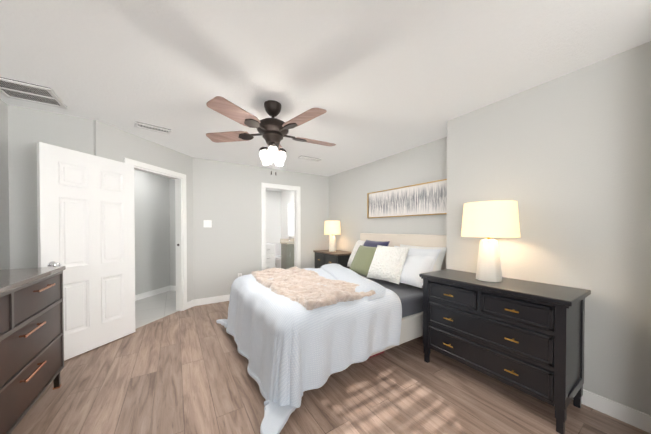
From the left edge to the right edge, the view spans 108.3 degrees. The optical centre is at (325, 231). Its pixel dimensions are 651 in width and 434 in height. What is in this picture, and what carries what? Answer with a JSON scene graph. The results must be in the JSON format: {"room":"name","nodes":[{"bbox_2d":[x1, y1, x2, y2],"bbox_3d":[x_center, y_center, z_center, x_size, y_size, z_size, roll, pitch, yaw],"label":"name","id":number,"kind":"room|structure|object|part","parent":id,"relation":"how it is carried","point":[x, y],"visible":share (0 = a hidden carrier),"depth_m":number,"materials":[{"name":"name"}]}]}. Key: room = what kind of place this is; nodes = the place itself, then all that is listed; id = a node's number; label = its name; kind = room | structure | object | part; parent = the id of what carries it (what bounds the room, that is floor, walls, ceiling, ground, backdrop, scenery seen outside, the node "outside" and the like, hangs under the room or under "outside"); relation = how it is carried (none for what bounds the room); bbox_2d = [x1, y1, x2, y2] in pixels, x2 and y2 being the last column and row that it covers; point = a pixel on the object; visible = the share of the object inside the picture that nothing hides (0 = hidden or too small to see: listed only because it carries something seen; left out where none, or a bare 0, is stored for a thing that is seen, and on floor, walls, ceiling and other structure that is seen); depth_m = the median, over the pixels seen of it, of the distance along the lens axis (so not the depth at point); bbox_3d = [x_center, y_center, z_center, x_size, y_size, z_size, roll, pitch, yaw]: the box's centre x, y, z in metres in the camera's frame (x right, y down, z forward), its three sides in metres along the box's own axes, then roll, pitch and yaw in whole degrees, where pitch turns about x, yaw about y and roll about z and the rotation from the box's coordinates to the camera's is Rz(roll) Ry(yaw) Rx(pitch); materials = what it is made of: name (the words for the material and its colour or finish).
{"room":"bedroom","nodes":[
{"label":"bedroom","id":0,"kind":"room"},
{"bbox_2d":[0,99,9,269],"bbox_3d":[-1.621,0.050,0.114,0.100,2.320,4.880,0,1,-33],"label":"wall","id":1,"kind":"structure","parent":0,"point":[4,224],"depth_m":2.05,"materials":[{"name":"grey paint"}]},
{"bbox_2d":[8,105,93,268],"bbox_3d":[-2.623,0.027,2.311,0.580,2.320,0.100,0,1,-33],"label":"wall","id":2,"kind":"structure","parent":0,"point":[28,129],"depth_m":2.17,"materials":[{"name":"grey paint"}]},
{"bbox_2d":[93,120,192,301],"bbox_3d":[-2.248,0.019,3.061,0.100,2.320,1.319,0,1,12],"label":"wall","id":3,"kind":"structure","parent":0,"point":[113,143],"depth_m":2.97,"materials":[{"name":"grey paint"}]},
{"bbox_2d":[37,142,135,360],"bbox_3d":[-2.322,0.209,2.364,0.184,1.930,0.773,0,1,15],"label":"door leaf","id":4,"kind":"structure","parent":3,"relation":"in","point":[86,219],"depth_m":2.30,"materials":[{"name":"white paint"}]},
{"bbox_2d":[124,157,186,310],"bbox_3d":[-2.239,0.171,3.107,0.136,2.015,0.880,0,1,12],"label":"door frame","id":5,"kind":"structure","parent":3,"relation":"attached to","point":[181,238],"depth_m":3.46,"materials":[{"name":"white paint"}]},
{"bbox_2d":[134,170,175,294],"bbox_3d":[-2.933,0.021,2.859,1.150,2.320,3.570,0,1,12],"label":"wall","id":6,"kind":"structure","parent":0,"point":[155,248],"depth_m":4.27,"materials":[{"name":"grey paint"}]},
{"bbox_2d":[193,157,328,299],"bbox_3d":[-0.990,0.005,4.412,2.655,2.320,0.100,0,1,-33],"label":"wall","id":7,"kind":"structure","parent":0,"point":[227,202],"depth_m":4.00,"materials":[{"name":"grey paint"}]},
{"bbox_2d":[203,220,211,226],"bbox_3d":[-1.888,-0.116,3.766,0.118,0.118,0.017,0,1,-33],"label":"switch plate","id":8,"kind":"object","parent":7,"relation":"attached to","point":[207,223],"visible":1,"depth_m":3.77,"materials":[{"name":"white plastic"}]},
{"bbox_2d":[261,183,300,270],"bbox_3d":[-0.857,0.144,4.498,0.780,2.040,0.136,0,1,-33],"label":"door frame","id":9,"kind":"structure","parent":7,"relation":"attached to","point":[297,230],"depth_m":4.54,"materials":[{"name":"white paint"}]},
{"bbox_2d":[266,190,280,242],"bbox_3d":[-1.987,-0.019,6.670,1.470,2.320,0.100,0,1,-33],"label":"wall","id":10,"kind":"structure","parent":0,"point":[276,216],"depth_m":6.90,"materials":[{"name":"white paint"}]},
{"bbox_2d":[281,190,293,238],"bbox_3d":[-0.687,-0.013,6.113,0.100,2.320,2.440,0,1,-33],"label":"wall","id":11,"kind":"structure","parent":0,"point":[286,196],"depth_m":6.79,"materials":[{"name":"white paint"}]},
{"bbox_2d":[286,201,293,236],"bbox_3d":[-0.888,-0.315,6.290,0.045,0.980,0.740,0,1,-33],"label":"bathroom window","id":12,"kind":"structure","parent":11,"relation":"in","point":[290,218],"depth_m":6.40,"materials":[{"name":"white"}]},
{"bbox_2d":[0,0,650,190],"bbox_3d":[-1.345,-1.184,2.397,5.800,0.100,8.650,0,1,-33],"label":"ceiling","id":13,"kind":"structure","parent":0,"point":[378,79],"depth_m":1.55,"materials":[{"name":"white paint"}]},
{"bbox_2d":[0,77,67,108],"bbox_3d":[-2.412,-1.120,1.905,0.360,0.018,0.360,0,1,-33],"label":"ceiling vent","id":14,"kind":"object","parent":13,"relation":"in","point":[22,91],"visible":1,"depth_m":1.91,"materials":[{"name":"grey metal"}]},
{"bbox_2d":[134,121,171,134],"bbox_3d":[-1.888,-1.127,2.579,0.320,0.018,0.130,-1,1,-41],"label":"ceiling vent","id":15,"kind":"object","parent":13,"relation":"in","point":[151,128],"visible":1,"depth_m":2.56,"materials":[{"name":"grey metal"}]},
{"bbox_2d":[206,96,335,174],"bbox_3d":[-0.437,-0.816,2.114,1.187,0.629,1.210,0,1,-33],"label":"ceiling fan","id":16,"kind":"object","parent":13,"relation":"hanging from","point":[272,131],"visible":1,"depth_m":2.01,"materials":[{"name":"brown wood"}]},
{"bbox_2d":[298,156,320,161],"bbox_3d":[-0.247,-1.139,3.706,0.360,0.018,0.120,0,1,-33],"label":"ceiling vent","id":17,"kind":"object","parent":13,"relation":"in","point":[309,158],"visible":0.98,"depth_m":3.69,"materials":[{"name":"grey metal"}]},
{"bbox_2d":[11,291,650,433],"bbox_3d":[-0.498,1.237,2.120,4.509,0.104,7.228,0,1,-33],"label":"floor","id":18,"kind":"structure","parent":0,"point":[182,372],"depth_m":1.70,"materials":[{"name":"brown wood"}]},
{"bbox_2d":[0,266,65,433],"bbox_3d":[-1.787,0.741,1.001,0.527,0.920,1.684,0,1,-33],"label":"dresser","id":19,"kind":"object","parent":18,"relation":"on","point":[31,337],"visible":1,"depth_m":1.41,"materials":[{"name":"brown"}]},
{"bbox_2d":[216,233,446,433],"bbox_3d":[0.138,0.616,2.656,2.364,1.135,2.001,0,1,-33],"label":"bed","id":20,"kind":"object","parent":18,"relation":"on","point":[296,332],"visible":1,"depth_m":1.96,"materials":[{"name":"beige fabric"}]},
{"bbox_2d":[216,268,401,433],"bbox_3d":[-0.099,0.837,2.506,1.804,0.614,2.001,0,1,-33],"label":"comforter","id":21,"kind":"object","parent":20,"relation":"on","point":[291,345],"depth_m":1.80,"materials":[{"name":"white fabric"}]},
{"bbox_2d":[251,266,375,309],"bbox_3d":[-0.297,0.605,2.546,0.749,0.274,1.662,0,1,-33],"label":"throw","id":22,"kind":"object","parent":20,"relation":"on","point":[304,289],"depth_m":2.11,"materials":[{"name":"beige fabric"}]},
{"bbox_3d":[0.186,0.615,2.784,2.145,1.135,1.620,0,1,-33],"label":"frame","id":23,"kind":"part","parent":20,"relation":"part of","materials":[{"name":"beige fabric"}]},
{"bbox_2d":[313,250,351,268],"bbox_3d":[0.167,0.775,4.424,0.462,0.780,0.830,0,1,-33],"label":"nightstand","id":24,"kind":"object","parent":18,"relation":"on","point":[325,257],"visible":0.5,"depth_m":4.22,"materials":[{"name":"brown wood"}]},
{"bbox_2d":[324,221,340,251],"bbox_3d":[0.130,0.096,4.429,0.316,0.575,0.316,0,1,-33],"label":"light","id":25,"kind":"object","parent":24,"relation":"on","point":[332,228],"visible":1,"depth_m":4.32,"materials":[{"name":"white fabric"}]},
{"bbox_2d":[419,269,590,433],"bbox_3d":[1.313,0.792,1.863,0.480,0.800,0.980,0,1,-33],"label":"dresser","id":26,"kind":"object","parent":18,"relation":"on","point":[525,336],"visible":1,"depth_m":1.59,"materials":[{"name":"black paint"}]},
{"bbox_2d":[461,200,519,281],"bbox_3d":[1.308,0.083,1.882,0.390,0.615,0.390,0,1,-33],"label":"light","id":27,"kind":"object","parent":26,"relation":"on","point":[489,220],"visible":1,"depth_m":1.78,"materials":[{"name":"white fabric"}]},
{"bbox_2d":[329,137,446,251],"bbox_3d":[0.873,0.011,3.870,0.100,2.320,2.820,0,1,-33],"label":"wall","id":28,"kind":"structure","parent":0,"point":[350,189],"depth_m":3.69,"materials":[{"name":"grey paint"}]},
{"bbox_2d":[367,179,446,217],"bbox_3d":[1.109,-0.419,3.364,0.040,0.420,1.440,0,1,-33],"label":"canvas art","id":29,"kind":"object","parent":28,"relation":"attached to","point":[426,198],"visible":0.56,"depth_m":3.25,"materials":[{"name":"fabric"}]},
{"bbox_2d":[446,41,650,414],"bbox_3d":[1.821,0.030,2.022,0.495,2.320,1.315,0,1,-33],"label":"wall","id":30,"kind":"structure","parent":0,"point":[564,161],"depth_m":1.62,"materials":[{"name":"grey paint"}]},
{"bbox_2d":[135,285,650,432],"bbox_3d":[-0.981,1.142,1.837,5.228,0.100,6.872,0,1,-33],"label":"baseboard","id":31,"kind":"structure","parent":30,"relation":"attached to","point":[628,415],"depth_m":1.55,"materials":[{"name":"white paint"}]},
{"bbox_3d":[-1.442,1.201,5.637,2.100,0.103,2.530,0,1,-33],"label":"floor","id":32,"kind":"structure","parent":0,"visible":0},
{"bbox_2d":[266,243,274,268],"bbox_3d":[-1.399,0.724,5.452,0.340,0.860,0.480,0,1,-33],"label":"drawers","id":33,"kind":"object","parent":32,"relation":"on","point":[270,255],"visible":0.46,"depth_m":5.29,"materials":[{"name":"white paint"}]},
{"bbox_2d":[272,243,280,267],"bbox_3d":[-1.321,0.747,6.611,0.420,0.790,0.702,0,1,-33],"label":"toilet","id":34,"kind":"object","parent":32,"relation":"on","point":[277,255],"visible":0.31,"depth_m":6.73,"materials":[{"name":"white ceramic"}]},
{"bbox_2d":[280,237,293,268],"bbox_3d":[-0.871,0.651,5.940,0.395,0.995,0.455,0,1,-33],"label":"bathroom vanity","id":35,"kind":"object","parent":32,"relation":"on","point":[287,253],"visible":0.56,"depth_m":5.75,"materials":[{"name":"grey"}]}
]}

